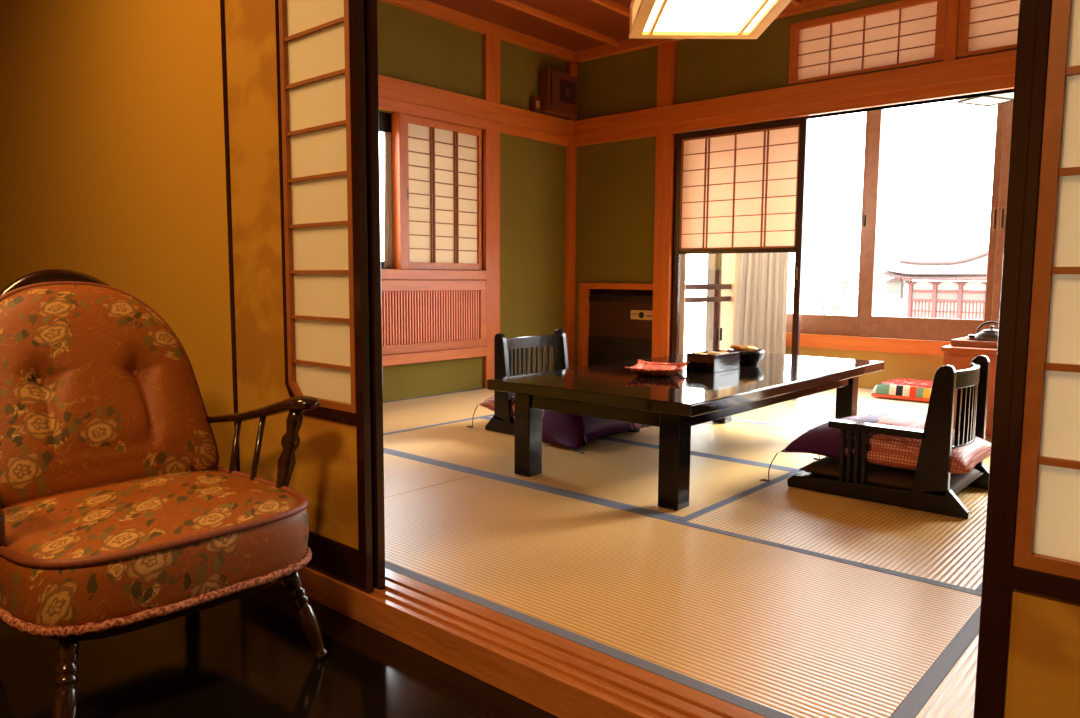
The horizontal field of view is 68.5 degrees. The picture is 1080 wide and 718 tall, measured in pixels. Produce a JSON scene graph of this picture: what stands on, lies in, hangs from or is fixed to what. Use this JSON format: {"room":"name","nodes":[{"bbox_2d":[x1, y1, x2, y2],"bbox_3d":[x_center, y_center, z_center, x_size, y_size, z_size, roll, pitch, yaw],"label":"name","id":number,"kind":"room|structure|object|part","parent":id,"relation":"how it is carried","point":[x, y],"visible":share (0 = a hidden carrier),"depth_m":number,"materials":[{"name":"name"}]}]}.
{"room":"traditional dwelling","nodes":[
{"label":"traditional dwelling","id":0,"kind":"room"},
{"bbox_2d":[0,0,232,468],"bbox_3d":[-2.065,-0.825,3.350,3.218,2.502,0.048,5,8,41],"label":"wall partition","id":1,"kind":"structure","parent":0,"point":[112,148],"depth_m":2.79,"materials":[{"name":"paint"}]},
{"bbox_2d":[219,0,235,470],"bbox_3d":[-0.908,-0.364,2.334,0.045,1.800,0.010,5,8,41],"label":"trim","id":2,"kind":"structure","parent":1,"relation":"attached to","point":[219,0],"depth_m":2.33,"materials":[{"name":"brown wood"}]},
{"bbox_2d":[220,0,372,592],"bbox_3d":[-0.659,-0.344,2.101,0.638,1.820,0.027,5,8,41],"label":"door","id":3,"kind":"structure","parent":1,"relation":"in","point":[293,71],"depth_m":2.06,"materials":[{"name":"wood"}]},
{"bbox_3d":[-0.554,-0.496,1.993,0.301,1.243,0.024,5,8,41],"label":"screen frame","id":4,"kind":"part","parent":3,"relation":"part of","materials":[{"name":"brown wood"}]},
{"bbox_2d":[364,0,384,589],"bbox_3d":[-0.627,-0.345,2.118,0.623,1.820,0.027,5,8,41],"label":"door","id":5,"kind":"structure","parent":1,"relation":"in","point":[370,6],"depth_m":1.93,"materials":[{"name":"black wood"}]},
{"bbox_2d":[278,566,766,717],"bbox_3d":[-0.195,0.633,1.853,8.200,0.078,0.148,5,8,41],"label":"door track","id":6,"kind":"structure","parent":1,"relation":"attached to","point":[562,677],"depth_m":1.69,"materials":[{"name":"brown wood"}]},
{"bbox_2d":[0,583,557,717],"bbox_3d":[-1.581,0.848,0.290,8.200,0.050,4.052,5,8,41],"label":"floor","id":7,"kind":"structure","parent":0,"point":[249,656],"depth_m":1.72,"materials":[{"name":"black wood"}]},
{"bbox_2d":[0,269,327,717],"bbox_3d":[-0.934,0.237,1.795,0.781,0.879,0.723,5,8,41],"label":"armchair","id":8,"kind":"object","parent":7,"relation":"on","point":[119,514],"visible":1,"depth_m":1.75,"materials":[{"name":"orange fabric"}]},
{"bbox_3d":[-1.006,0.331,1.470,0.044,0.354,0.101,1,6,4],"label":"arm post","id":9,"kind":"part","parent":8,"relation":"part of","materials":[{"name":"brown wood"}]},
{"bbox_3d":[-0.854,0.611,1.430,0.040,0.211,0.105,-1,6,-14],"label":"leg","id":10,"kind":"part","parent":8,"relation":"part of","materials":[{"name":"brown wood"}]},
{"bbox_2d":[0,285,216,507],"bbox_3d":[-1.094,0.075,1.916,0.260,0.506,0.557,5,8,41],"label":"cushion","id":11,"kind":"object","parent":8,"relation":"on","point":[97,389],"depth_m":1.86,"materials":[{"name":"orange fabric"}]},
{"bbox_2d":[0,470,308,626],"bbox_3d":[-0.905,0.371,1.778,0.678,0.163,0.595,5,8,41],"label":"seat cushion","id":12,"kind":"object","parent":8,"relation":"on","point":[122,548],"depth_m":1.57,"materials":[{"name":"orange fabric"}]},
{"bbox_3d":[-0.902,0.470,1.785,0.588,0.037,0.516,5,8,41],"label":"seat frame","id":13,"kind":"part","parent":8,"relation":"part of","materials":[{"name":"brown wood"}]},
{"bbox_3d":[-0.733,0.130,2.011,0.515,0.115,0.067,5,7,36],"label":"arm","id":14,"kind":"part","parent":8,"relation":"part of","materials":[{"name":"brown wood"}]},
{"bbox_3d":[-0.617,0.288,1.910,0.101,0.354,0.044,-1,6,-11],"label":"arm post","id":15,"kind":"part","parent":8,"relation":"part of","materials":[{"name":"brown wood"}]},
{"bbox_3d":[-0.532,0.575,1.796,0.105,0.211,0.040,2,6,13],"label":"leg","id":16,"kind":"part","parent":8,"relation":"part of","materials":[{"name":"brown wood"}]},
{"bbox_2d":[377,0,566,401],"bbox_3d":[-0.960,-0.951,4.980,0.120,2.670,3.786,5,8,41],"label":"wall","id":17,"kind":"structure","parent":0,"point":[414,47],"depth_m":5.70,"materials":[{"name":"green paint"}]},
{"bbox_2d":[391,112,407,268],"bbox_3d":[-0.883,-1.050,4.997,0.080,0.965,0.057,5,8,41],"label":"trim","id":18,"kind":"structure","parent":17,"relation":"attached to","point":[398,120],"depth_m":4.97,"materials":[{"name":"brown wood"}]},
{"bbox_2d":[379,111,427,269],"bbox_3d":[-1.012,-1.049,4.959,0.035,0.970,1.660,5,8,41],"label":"window","id":19,"kind":"structure","parent":17,"relation":"in","point":[384,118],"depth_m":4.96,"materials":[{"name":"grey metal"}]},
{"bbox_2d":[384,132,392,268],"bbox_3d":[-0.958,-0.994,4.983,0.017,0.845,0.068,5,8,41],"label":"curtain","id":20,"kind":"object","parent":19,"relation":"hanging from","point":[388,244],"visible":1,"depth_m":4.99,"materials":[{"name":"fabric"}]},
{"bbox_2d":[283,585,558,717],"bbox_3d":[-0.196,0.733,1.863,8.400,0.122,0.144,5,8,41],"label":"trim","id":21,"kind":"structure","parent":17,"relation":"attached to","point":[283,585],"depth_m":1.82,"materials":[{"name":"brown wood"}]},
{"bbox_2d":[381,269,485,279],"bbox_3d":[-1.013,-0.527,4.943,0.150,0.065,1.760,5,8,41],"label":"trim","id":22,"kind":"structure","parent":17,"relation":"attached to","point":[386,274],"depth_m":5.18,"materials":[{"name":"brown wood"}]},
{"bbox_2d":[381,280,489,365],"bbox_3d":[-1.020,-0.217,4.843,0.075,0.527,1.955,5,8,41],"label":"air vent","id":23,"kind":"object","parent":17,"relation":"in","point":[423,320],"visible":0.48,"depth_m":5.21,"materials":[{"name":"brown wood"}]},
{"bbox_2d":[406,115,481,269],"bbox_3d":[-0.635,-1.077,5.272,0.037,0.962,0.680,5,8,41],"label":"shoji screen","id":24,"kind":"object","parent":17,"relation":"in","point":[444,160],"depth_m":5.27,"materials":[{"name":"beige paper"}]},
{"bbox_2d":[378,74,573,145],"bbox_3d":[-0.948,-1.611,4.805,0.055,0.190,3.596,5,8,41],"label":"trim","id":25,"kind":"structure","parent":17,"relation":"attached to","point":[395,95],"depth_m":5.30,"materials":[{"name":"brown wood"}]},
{"bbox_2d":[380,0,577,62],"bbox_3d":[-0.922,-2.184,4.760,0.070,0.070,3.646,5,8,41],"label":"trim","id":26,"kind":"structure","parent":17,"relation":"attached to","point":[424,7],"depth_m":5.33,"materials":[{"name":"brown wood"}]},
{"bbox_2d":[482,34,499,387],"bbox_3d":[-0.346,-1.008,5.578,0.050,2.430,0.140,5,8,41],"label":"trim","id":27,"kind":"structure","parent":17,"relation":"attached to","point":[490,170],"depth_m":5.54,"materials":[{"name":"brown wood"}]},
{"bbox_2d":[530,96,540,112],"bbox_3d":[-0.032,-1.861,5.808,0.050,0.107,0.070,5,8,41],"label":"box","id":28,"kind":"object","parent":17,"relation":"attached to","point":[535,102],"visible":1,"depth_m":5.79,"materials":[{"name":"brown wood"}]},
{"bbox_2d":[538,68,576,118],"bbox_3d":[0.138,-1.982,5.940,0.114,0.300,0.330,5,8,41],"label":"wall speaker","id":29,"kind":"object","parent":17,"relation":"attached to","point":[557,91],"visible":0.98,"depth_m":5.87,"materials":[{"name":"brown wood"}]},
{"bbox_2d":[560,79,575,104],"bbox_3d":[0.207,-1.996,5.938,0.008,0.160,0.180,5,8,41],"label":"grille","id":30,"kind":"object","parent":29,"relation":"attached to","point":[567,86],"depth_m":5.94,"materials":[{"name":"brown wood"}]},
{"bbox_2d":[564,61,576,368],"bbox_3d":[0.242,-1.072,6.241,0.055,2.430,0.115,5,8,41],"label":"trim","id":31,"kind":"structure","parent":17,"relation":"attached to","point":[571,150],"depth_m":6.22,"materials":[{"name":"brown wood"}]},
{"bbox_2d":[973,0,1079,717],"bbox_3d":[0.907,-0.195,0.732,0.832,1.820,0.027,5,8,41],"label":"door","id":32,"kind":"structure","parent":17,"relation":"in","point":[1028,655],"depth_m":0.99,"materials":[{"name":"brown wood"}]},
{"bbox_3d":[0.909,-0.232,0.727,0.766,1.685,0.014,5,8,41],"label":"paper panel","id":33,"kind":"part","parent":32,"relation":"part of","materials":[{"name":"paper"}]},
{"bbox_3d":[0.816,-0.350,0.798,0.516,1.275,0.024,5,8,41],"label":"screen frame","id":34,"kind":"part","parent":32,"relation":"part of","materials":[{"name":"brown wood"}]},
{"bbox_2d":[427,0,631,51],"bbox_3d":[0.776,-2.088,3.324,4.740,0.050,3.766,5,8,41],"label":"ceiling","id":35,"kind":"structure","parent":0,"point":[588,14],"depth_m":5.28,"materials":[{"name":"brown wood"}]},
{"bbox_2d":[629,0,791,38],"bbox_3d":[0.718,-1.754,3.394,0.600,0.571,0.600,0,6,0],"label":"ceiling lamp","id":36,"kind":"object","parent":35,"relation":"hanging from","point":[649,19],"visible":1,"depth_m":3.48,"materials":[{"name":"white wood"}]},
{"bbox_3d":[0.717,-1.554,3.415,0.594,0.132,0.594,0,6,0],"label":"frame","id":37,"kind":"part","parent":36,"relation":"part of","materials":[{"name":"brown wood"}]},
{"bbox_2d":[644,0,774,31],"bbox_3d":[0.716,-1.489,3.421,0.490,0.006,0.490,0,6,0],"label":"diffuser","id":38,"kind":"object","parent":36,"relation":"attached to","point":[661,15],"depth_m":3.43,"materials":[{"name":"white plastic"}]},
{"bbox_2d":[679,253,737,354],"bbox_3d":[1.315,-1.024,6.087,0.115,2.620,0.924,5,8,41],"label":"wall","id":39,"kind":"structure","parent":0,"point":[729,261],"depth_m":6.34,"materials":[{"name":"beige paint"}]},
{"bbox_2d":[685,254,731,349],"bbox_3d":[1.276,-0.913,6.023,0.047,1.930,0.748,5,8,41],"label":"window","id":40,"kind":"structure","parent":39,"relation":"in","point":[717,286],"depth_m":6.18,"materials":[{"name":"brown wood"}]},
{"bbox_3d":[1.401,-0.193,6.217,0.012,0.100,0.093,5,8,41],"label":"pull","id":41,"kind":"part","parent":40,"relation":"part of","materials":[{"name":"grey metal"}]},
{"bbox_2d":[705,254,721,350],"bbox_3d":[1.513,-0.958,6.630,0.230,2.340,0.140,5,8,41],"label":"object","id":42,"kind":"object","parent":39,"relation":"attached to","point":[711,257],"visible":0.02,"depth_m":6.67,"materials":[{"name":"beige fabric"}]},
{"bbox_2d":[737,253,739,286],"bbox_3d":[1.636,-1.059,6.252,0.145,2.420,0.008,5,8,41],"label":"trim","id":43,"kind":"structure","parent":39,"relation":"attached to","point":[738,253],"depth_m":6.33,"materials":[{"name":"beige paint"}]},
{"bbox_2d":[733,253,788,353],"bbox_3d":[1.693,-0.933,6.055,0.441,2.190,0.050,5,7,38],"label":"curtain","id":44,"kind":"object","parent":39,"relation":"hanging from","point":[761,303],"visible":0.32,"depth_m":6.08,"materials":[{"name":"fabric"}]},
{"bbox_2d":[574,0,1016,367],"bbox_3d":[2.015,-0.874,4.798,4.600,2.750,0.100,5,8,41],"label":"wall","id":45,"kind":"structure","parent":0,"point":[615,181],"depth_m":5.84,"materials":[{"name":"green paint"}]},
{"bbox_2d":[578,283,652,366],"bbox_3d":[0.589,-0.206,6.076,0.695,0.745,0.070,5,8,41],"label":"trim","id":46,"kind":"structure","parent":45,"relation":"attached to","point":[584,288],"depth_m":6.24,"materials":[{"name":"brown wood"}]},
{"bbox_2d":[590,289,652,294],"bbox_3d":[0.686,-0.184,6.186,0.760,0.800,0.280,5,8,41],"label":"wall niche","id":47,"kind":"object","parent":45,"relation":"in","point":[592,291],"depth_m":6.34,"materials":[{"name":"brown wood"}]},
{"bbox_2d":[588,294,652,365],"bbox_3d":[0.684,-0.180,6.169,0.650,0.635,0.238,5,8,41],"label":"panel","id":48,"kind":"object","parent":47,"relation":"in","point":[620,325],"visible":0.65,"depth_m":6.09,"materials":[{"name":"brown wood"}]},
{"bbox_2d":[493,0,800,46],"bbox_3d":[0.772,-2.041,3.279,3.676,0.035,3.646,5,8,41],"label":"trim","id":49,"kind":"structure","parent":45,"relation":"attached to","point":[514,4],"depth_m":5.12,"materials":[{"name":"brown wood"}]},
{"bbox_2d":[652,41,676,357],"bbox_3d":[0.918,-1.016,5.733,0.135,2.430,0.130,5,8,41],"label":"trim","id":50,"kind":"structure","parent":45,"relation":"attached to","point":[666,71],"depth_m":5.68,"materials":[{"name":"brown wood"}]},
{"bbox_2d":[575,0,860,62],"bbox_3d":[1.940,-2.156,4.648,4.500,0.070,0.080,5,8,41],"label":"trim","id":51,"kind":"structure","parent":45,"relation":"attached to","point":[633,44],"depth_m":5.64,"materials":[{"name":"brown wood"}]},
{"bbox_2d":[671,117,808,399],"bbox_3d":[1.321,-0.662,5.401,0.953,1.795,0.037,5,8,41],"label":"door","id":52,"kind":"structure","parent":45,"relation":"in","point":[739,189],"depth_m":5.32,"materials":[{"name":"paper"}]},
{"bbox_2d":[573,50,1016,146],"bbox_3d":[1.979,-1.591,4.732,4.470,0.190,0.145,5,8,41],"label":"trim","id":53,"kind":"structure","parent":45,"relation":"attached to","point":[995,72],"depth_m":4.87,"materials":[{"name":"brown wood"}]},
{"bbox_2d":[788,0,946,84],"bbox_3d":[1.933,-1.887,4.727,0.905,0.370,0.070,5,8,41],"label":"window","id":54,"kind":"structure","parent":45,"relation":"in","point":[903,33],"depth_m":4.70,"materials":[{"name":"beige paper"}]},
{"bbox_2d":[944,0,959,60],"bbox_3d":[2.289,-1.872,4.397,0.063,0.440,0.055,5,8,41],"label":"trim","id":55,"kind":"structure","parent":45,"relation":"attached to","point":[952,10],"depth_m":4.38,"materials":[{"name":"brown wood"}]},
{"bbox_2d":[956,0,1019,57],"bbox_3d":[2.735,-1.811,4.026,1.100,0.370,0.070,5,8,41],"label":"window","id":56,"kind":"structure","parent":45,"relation":"in","point":[984,26],"depth_m":4.29,"materials":[{"name":"beige paper"}]},
{"bbox_2d":[796,388,928,413],"bbox_3d":[2.588,0.325,4.960,3.580,0.060,0.884,5,8,41],"label":"floor","id":57,"kind":"structure","parent":0,"point":[865,400],"depth_m":5.11,"materials":[{"name":"beige wicker"}]},
{"bbox_2d":[871,378,932,401],"bbox_3d":[2.543,0.207,5.245,0.560,0.115,0.384,5,8,41],"label":"floor cushion","id":58,"kind":"object","parent":57,"relation":"on","point":[897,388],"visible":0.54,"depth_m":5.18,"materials":[{"name":"fabric"}]},
{"bbox_2d":[785,332,943,388],"bbox_3d":[2.942,-0.924,5.198,3.740,2.620,0.120,5,8,41],"label":"wall","id":59,"kind":"structure","parent":0,"point":[896,365],"depth_m":5.63,"materials":[{"name":"paint"}]},
{"bbox_2d":[786,333,950,355],"bbox_3d":[2.949,-0.051,5.179,3.380,0.097,0.065,5,8,41],"label":"trim","id":60,"kind":"structure","parent":59,"relation":"attached to","point":[907,346],"depth_m":5.65,"materials":[{"name":"brown wood"}]},
{"bbox_2d":[786,103,1004,340],"bbox_3d":[2.346,-1.030,5.633,1.740,1.745,0.071,5,8,41],"label":"window","id":61,"kind":"structure","parent":59,"relation":"in","point":[864,324],"depth_m":5.58,"materials":[{"name":"brown wood"}]},
{"bbox_3d":[2.028,-1.062,5.935,0.860,1.745,0.035,5,8,41],"label":"sash","id":62,"kind":"part","parent":61,"relation":"part of","materials":[{"name":"brown wood"}]},
{"bbox_3d":[2.655,-0.998,5.343,0.892,1.745,0.029,5,8,41],"label":"sash","id":63,"kind":"part","parent":61,"relation":"part of","materials":[{"name":"brown wood"}]},
{"bbox_2d":[991,101,1012,329],"bbox_3d":[3.506,-0.913,4.554,1.606,1.745,0.044,5,8,41],"label":"window","id":64,"kind":"structure","parent":59,"relation":"in","point":[999,225],"depth_m":5.04,"materials":[{"name":"brown wood"}]},
{"bbox_3d":[2.923,-0.899,5.096,0.022,0.150,0.005,5,8,41],"label":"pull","id":65,"kind":"part","parent":64,"relation":"part of","materials":[{"name":"gold metal"}]},
{"bbox_3d":[2.936,-0.892,5.035,0.022,0.150,0.005,5,8,41],"label":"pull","id":66,"kind":"part","parent":64,"relation":"part of","materials":[{"name":"gold metal"}]},
{"bbox_3d":[2.692,-2.143,4.764,3.760,0.050,0.924,5,8,41],"label":"ceiling","id":67,"kind":"structure","parent":0,"visible":0},
{"bbox_2d":[956,92,1013,106],"bbox_3d":[2.658,-1.820,4.699,0.272,0.579,0.192,-2,6,-21],"label":"pendant lamp","id":68,"kind":"object","parent":67,"relation":"hanging from","point":[991,100],"visible":0.44,"depth_m":4.71,"materials":[{"name":"white paper"}]},
{"bbox_3d":[0.732,0.512,3.572,4.720,0.065,3.668,5,8,41],"label":"floor","id":69,"kind":"structure","parent":0,"visible":0},
{"bbox_2d":[384,450,479,497],"bbox_3d":[-1.197,0.455,3.428,1.760,0.055,0.907,5,8,41],"label":"mat","id":70,"kind":"object","parent":69,"relation":"on","point":[402,473],"visible":0.12,"depth_m":3.18,"materials":[{"name":"wicker"}]},
{"bbox_2d":[383,388,493,434],"bbox_3d":[-0.638,0.324,4.745,0.851,0.055,1.816,5,8,41],"label":"mat","id":71,"kind":"object","parent":69,"relation":"on","point":[403,415],"visible":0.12,"depth_m":4.69,"materials":[{"name":"wicker"}]},
{"bbox_2d":[383,417,793,519],"bbox_3d":[0.065,0.453,3.529,1.816,0.055,0.907,5,8,41],"label":"mat","id":72,"kind":"object","parent":69,"relation":"on","point":[616,472],"visible":0.68,"depth_m":3.32,"materials":[{"name":"wicker"}]},
{"bbox_2d":[485,329,639,434],"bbox_3d":[0.116,0.120,4.049,0.622,0.502,0.500,5,8,41],"label":"chair","id":73,"kind":"object","parent":72,"relation":"on","point":[502,422],"visible":0.57,"depth_m":4.07,"materials":[{"name":"black wood"}]},
{"bbox_3d":[-0.180,0.093,3.995,0.112,0.442,0.032,5,8,41],"label":"post","id":74,"kind":"part","parent":73,"relation":"part of","materials":[{"name":"black wood"}]},
{"bbox_3d":[-0.050,-0.089,4.175,0.064,0.060,0.432,5,8,41],"label":"rail","id":75,"kind":"part","parent":73,"relation":"part of","materials":[{"name":"black wood"}]},
{"bbox_2d":[466,393,650,453],"bbox_3d":[0.090,0.260,4.028,0.849,0.223,0.646,5,8,41],"label":"zabuton","id":76,"kind":"object","parent":73,"relation":"on","point":[574,431],"visible":0.34,"depth_m":3.72,"materials":[{"name":"purple fabric"}]},
{"bbox_3d":[0.129,0.059,4.345,0.112,0.442,0.032,5,8,41],"label":"post","id":77,"kind":"part","parent":73,"relation":"part of","materials":[{"name":"black wood"}]},
{"bbox_2d":[487,350,883,510],"bbox_3d":[0.765,0.231,3.647,0.950,0.370,1.900,5,8,41],"label":"table","id":78,"kind":"object","parent":72,"relation":"on","point":[685,399],"visible":0.8,"depth_m":3.11,"materials":[{"name":"black paint"}]},
{"bbox_3d":[-0.047,0.298,3.160,0.080,0.326,0.080,5,8,41],"label":"leg","id":79,"kind":"part","parent":78,"relation":"part of","materials":[{"name":"black paint"}]},
{"bbox_2d":[624,359,689,375],"bbox_3d":[0.512,0.040,3.444,0.238,0.039,0.318,2,6,17],"label":"tray","id":80,"kind":"object","parent":78,"relation":"on","point":[642,367],"visible":1,"depth_m":3.40,"materials":[{"name":"red ceramic"}]},
{"bbox_2d":[640,365,676,369],"bbox_3d":[0.512,0.045,3.444,0.140,0.018,0.200,2,6,17],"label":"folded towel","id":81,"kind":"object","parent":80,"relation":"on","point":[654,367],"depth_m":3.44,"materials":[{"name":"red fabric"}]},
{"bbox_3d":[0.460,0.346,2.717,0.080,0.326,0.080,5,8,41],"label":"leg","id":82,"kind":"part","parent":78,"relation":"part of","materials":[{"name":"black paint"}]},
{"bbox_2d":[686,350,739,372],"bbox_3d":[0.791,0.009,3.617,0.141,0.078,0.240,5,8,41],"label":"box","id":83,"kind":"object","parent":78,"relation":"on","point":[731,360],"visible":1,"depth_m":3.54,"materials":[{"name":"black paint"}]},
{"bbox_3d":[0.790,0.015,3.618,0.110,0.045,0.210,5,8,41],"label":"stack","id":84,"kind":"object","parent":83,"relation":"in","visible":0},
{"bbox_2d":[707,351,723,354],"bbox_3d":[0.797,-0.022,3.595,0.080,0.025,0.044,4,7,30],"label":"packet","id":85,"kind":"object","parent":84,"relation":"on","point":[709,352],"visible":0.55,"depth_m":3.58,"materials":[{"name":"beige"}]},
{"bbox_3d":[1.000,0.183,4.345,0.080,0.326,0.080,5,8,41],"label":"leg","id":86,"kind":"part","parent":78,"relation":"part of","materials":[{"name":"black paint"}]},
{"bbox_2d":[727,348,763,364],"bbox_3d":[0.999,-0.011,3.858,0.176,0.070,0.176,5,8,41],"label":"bowl","id":87,"kind":"object","parent":78,"relation":"on","point":[746,357],"visible":0.66,"depth_m":3.79,"materials":[{"name":"black wood"}]},
{"bbox_3d":[0.999,-0.011,3.859,0.130,0.036,0.130,5,8,41],"label":"heap","id":88,"kind":"object","parent":87,"relation":"in","visible":0},
{"bbox_2d":[730,345,742,349],"bbox_3d":[0.964,-0.056,3.859,0.072,0.027,0.060,3,6,24],"label":"snacks","id":89,"kind":"object","parent":88,"relation":"on","point":[735,347],"visible":0.85,"depth_m":3.84,"materials":[{"name":"food"}]},
{"bbox_2d":[739,346,758,350],"bbox_3d":[1.005,-0.051,3.816,0.072,0.027,0.060,-3,7,-27],"label":"snacks","id":90,"kind":"object","parent":88,"relation":"on","point":[747,348],"visible":0.98,"depth_m":3.80,"materials":[{"name":"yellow food"}]},
{"bbox_3d":[1.507,0.232,3.902,0.080,0.326,0.080,5,8,41],"label":"leg","id":91,"kind":"part","parent":78,"relation":"part of","materials":[{"name":"black paint"}]},
{"bbox_2d":[484,416,825,469],"bbox_3d":[0.664,0.387,4.209,1.816,0.055,0.907,5,8,41],"label":"mat","id":92,"kind":"object","parent":69,"relation":"on","point":[745,441],"visible":0.42,"depth_m":3.86,"materials":[{"name":"wicker"}]},
{"bbox_2d":[384,473,981,717],"bbox_3d":[0.147,0.583,2.253,1.816,0.055,0.907,5,8,41],"label":"mat","id":93,"kind":"object","parent":69,"relation":"on","point":[768,629],"visible":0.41,"depth_m":1.98,"materials":[{"name":"wicker"}]},
{"bbox_2d":[678,456,989,590],"bbox_3d":[1.389,0.517,2.974,0.907,0.055,1.816,5,8,41],"label":"mat","id":94,"kind":"object","parent":69,"relation":"on","point":[933,546],"visible":0.35,"depth_m":2.52,"materials":[{"name":"wicker"}]},
{"bbox_2d":[787,355,989,518],"bbox_3d":[1.332,0.237,2.965,0.622,0.502,0.512,5,8,41],"label":"chair","id":95,"kind":"object","parent":94,"relation":"on","point":[931,492],"visible":0.85,"depth_m":2.74,"materials":[{"name":"black wood"}]},
{"bbox_2d":[759,413,990,481],"bbox_3d":[1.293,0.346,3.018,0.724,0.269,0.521,5,8,41],"label":"zabuton","id":96,"kind":"object","parent":95,"relation":"on","point":[884,450],"visible":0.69,"depth_m":2.85,"materials":[{"name":"purple fabric"}]},
{"bbox_3d":[1.186,0.246,2.794,0.325,0.025,0.062,5,8,41],"label":"armrest","id":97,"kind":"part","parent":95,"relation":"part of","materials":[{"name":"black paint"}]},
{"bbox_2d":[799,456,983,493],"bbox_3d":[1.324,0.419,2.998,0.540,0.042,0.425,5,8,41],"label":"seat pad","id":98,"kind":"object","parent":95,"relation":"on","point":[826,466],"visible":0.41,"depth_m":2.88,"materials":[{"name":"brown fabric"}]},
{"bbox_3d":[1.324,0.238,2.668,0.112,0.442,0.032,5,8,41],"label":"post","id":99,"kind":"part","parent":95,"relation":"part of","materials":[{"name":"black wood"}]},
{"bbox_3d":[1.502,0.311,2.830,0.064,0.045,0.432,5,8,41],"label":"rail","id":100,"kind":"part","parent":95,"relation":"part of","materials":[{"name":"black wood"}]},
{"bbox_3d":[1.504,0.060,2.804,0.064,0.060,0.432,5,8,41],"label":"rail","id":101,"kind":"part","parent":95,"relation":"part of","materials":[{"name":"black wood"}]},
{"bbox_3d":[1.633,0.204,3.018,0.112,0.442,0.032,5,8,41],"label":"post","id":102,"kind":"part","parent":95,"relation":"part of","materials":[{"name":"black wood"}]},
{"bbox_2d":[732,400,990,442],"bbox_3d":[1.955,0.385,4.301,1.816,0.055,0.931,5,8,41],"label":"mat","id":103,"kind":"object","parent":69,"relation":"on","point":[792,413],"visible":0.15,"depth_m":4.63,"materials":[{"name":"wicker"}]},
{"bbox_2d":[941,345,996,436],"bbox_3d":[2.459,0.161,4.093,0.624,0.440,0.478,5,8,41],"label":"base cabinet","id":104,"kind":"object","parent":103,"relation":"on","point":[960,357],"visible":0.21,"depth_m":4.01,"materials":[{"name":"brown wood"}]},
{"bbox_2d":[951,337,997,347],"bbox_3d":[2.446,-0.079,4.113,0.500,0.032,0.330,5,8,41],"label":"wooden tray","id":105,"kind":"object","parent":104,"relation":"on","point":[964,341],"visible":0.4,"depth_m":4.09,"materials":[{"name":"brown wood"}]},
{"bbox_2d":[968,335,975,340],"bbox_3d":[2.314,-0.107,4.240,0.048,0.044,0.048,5,8,41],"label":"tea canister","id":106,"kind":"object","parent":105,"relation":"on","point":[970,337],"visible":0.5,"depth_m":4.22,"materials":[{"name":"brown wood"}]},
{"bbox_2d":[974,321,998,341],"bbox_3d":[2.369,-0.138,4.160,0.158,0.122,0.164,-2,6,-24],"label":"kettle","id":107,"kind":"object","parent":105,"relation":"on","point":[990,335],"visible":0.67,"depth_m":4.13,"materials":[{"name":"metal"}]},
{"bbox_3d":[2.368,-0.167,4.159,0.143,0.064,0.011,3,6,24],"label":"handle","id":108,"kind":"part","parent":107,"relation":"part of","materials":[{"name":"grey metal"}]},
{"bbox_3d":[2.368,-0.159,4.160,0.092,0.032,0.092,3,6,24],"label":"lid","id":109,"kind":"part","parent":107,"relation":"part of","materials":[{"name":"metal"}]},
{"bbox_2d":[890,606,980,717],"bbox_3d":[1.476,0.648,1.695,0.918,0.055,1.816,5,8,41],"label":"mat","id":110,"kind":"object","parent":69,"relation":"on","point":[947,689],"visible":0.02,"depth_m":1.54,"materials":[{"name":"fabric"}]},
{"label":"outside","id":111,"kind":"structure","parent":0,"visible":0},
{"bbox_2d":[684,318,705,353],"bbox_3d":[27.311,1.259,47.275,100.000,0.200,116.000,5,8,41],"label":"ground","id":112,"kind":"structure","parent":111,"point":[694,328],"depth_m":81.78,"materials":[{"name":"white"}]},
{"bbox_2d":[806,262,858,314],"bbox_3d":[4.921,1.403,13.585,0.958,6.078,0.601,5,8,41],"label":"tree","id":113,"kind":"object","parent":112,"relation":"on","point":[842,284],"visible":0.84,"depth_m":13.29,"materials":[{"name":"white plant"}]},
{"bbox_2d":[882,250,987,319],"bbox_3d":[28.698,-4.272,55.788,8.734,9.095,2.560,5,8,41],"label":"temple building","id":114,"kind":"structure","parent":112,"relation":"on","point":[904,297],"depth_m":56.37,"materials":[{"name":"red wood"}]},
{"bbox_3d":[29.496,-4.375,55.608,6.616,0.458,0.120,5,8,41],"label":"grey panel","id":115,"kind":"part","parent":114,"relation":"part of","materials":[{"name":"white paint"}]}
]}

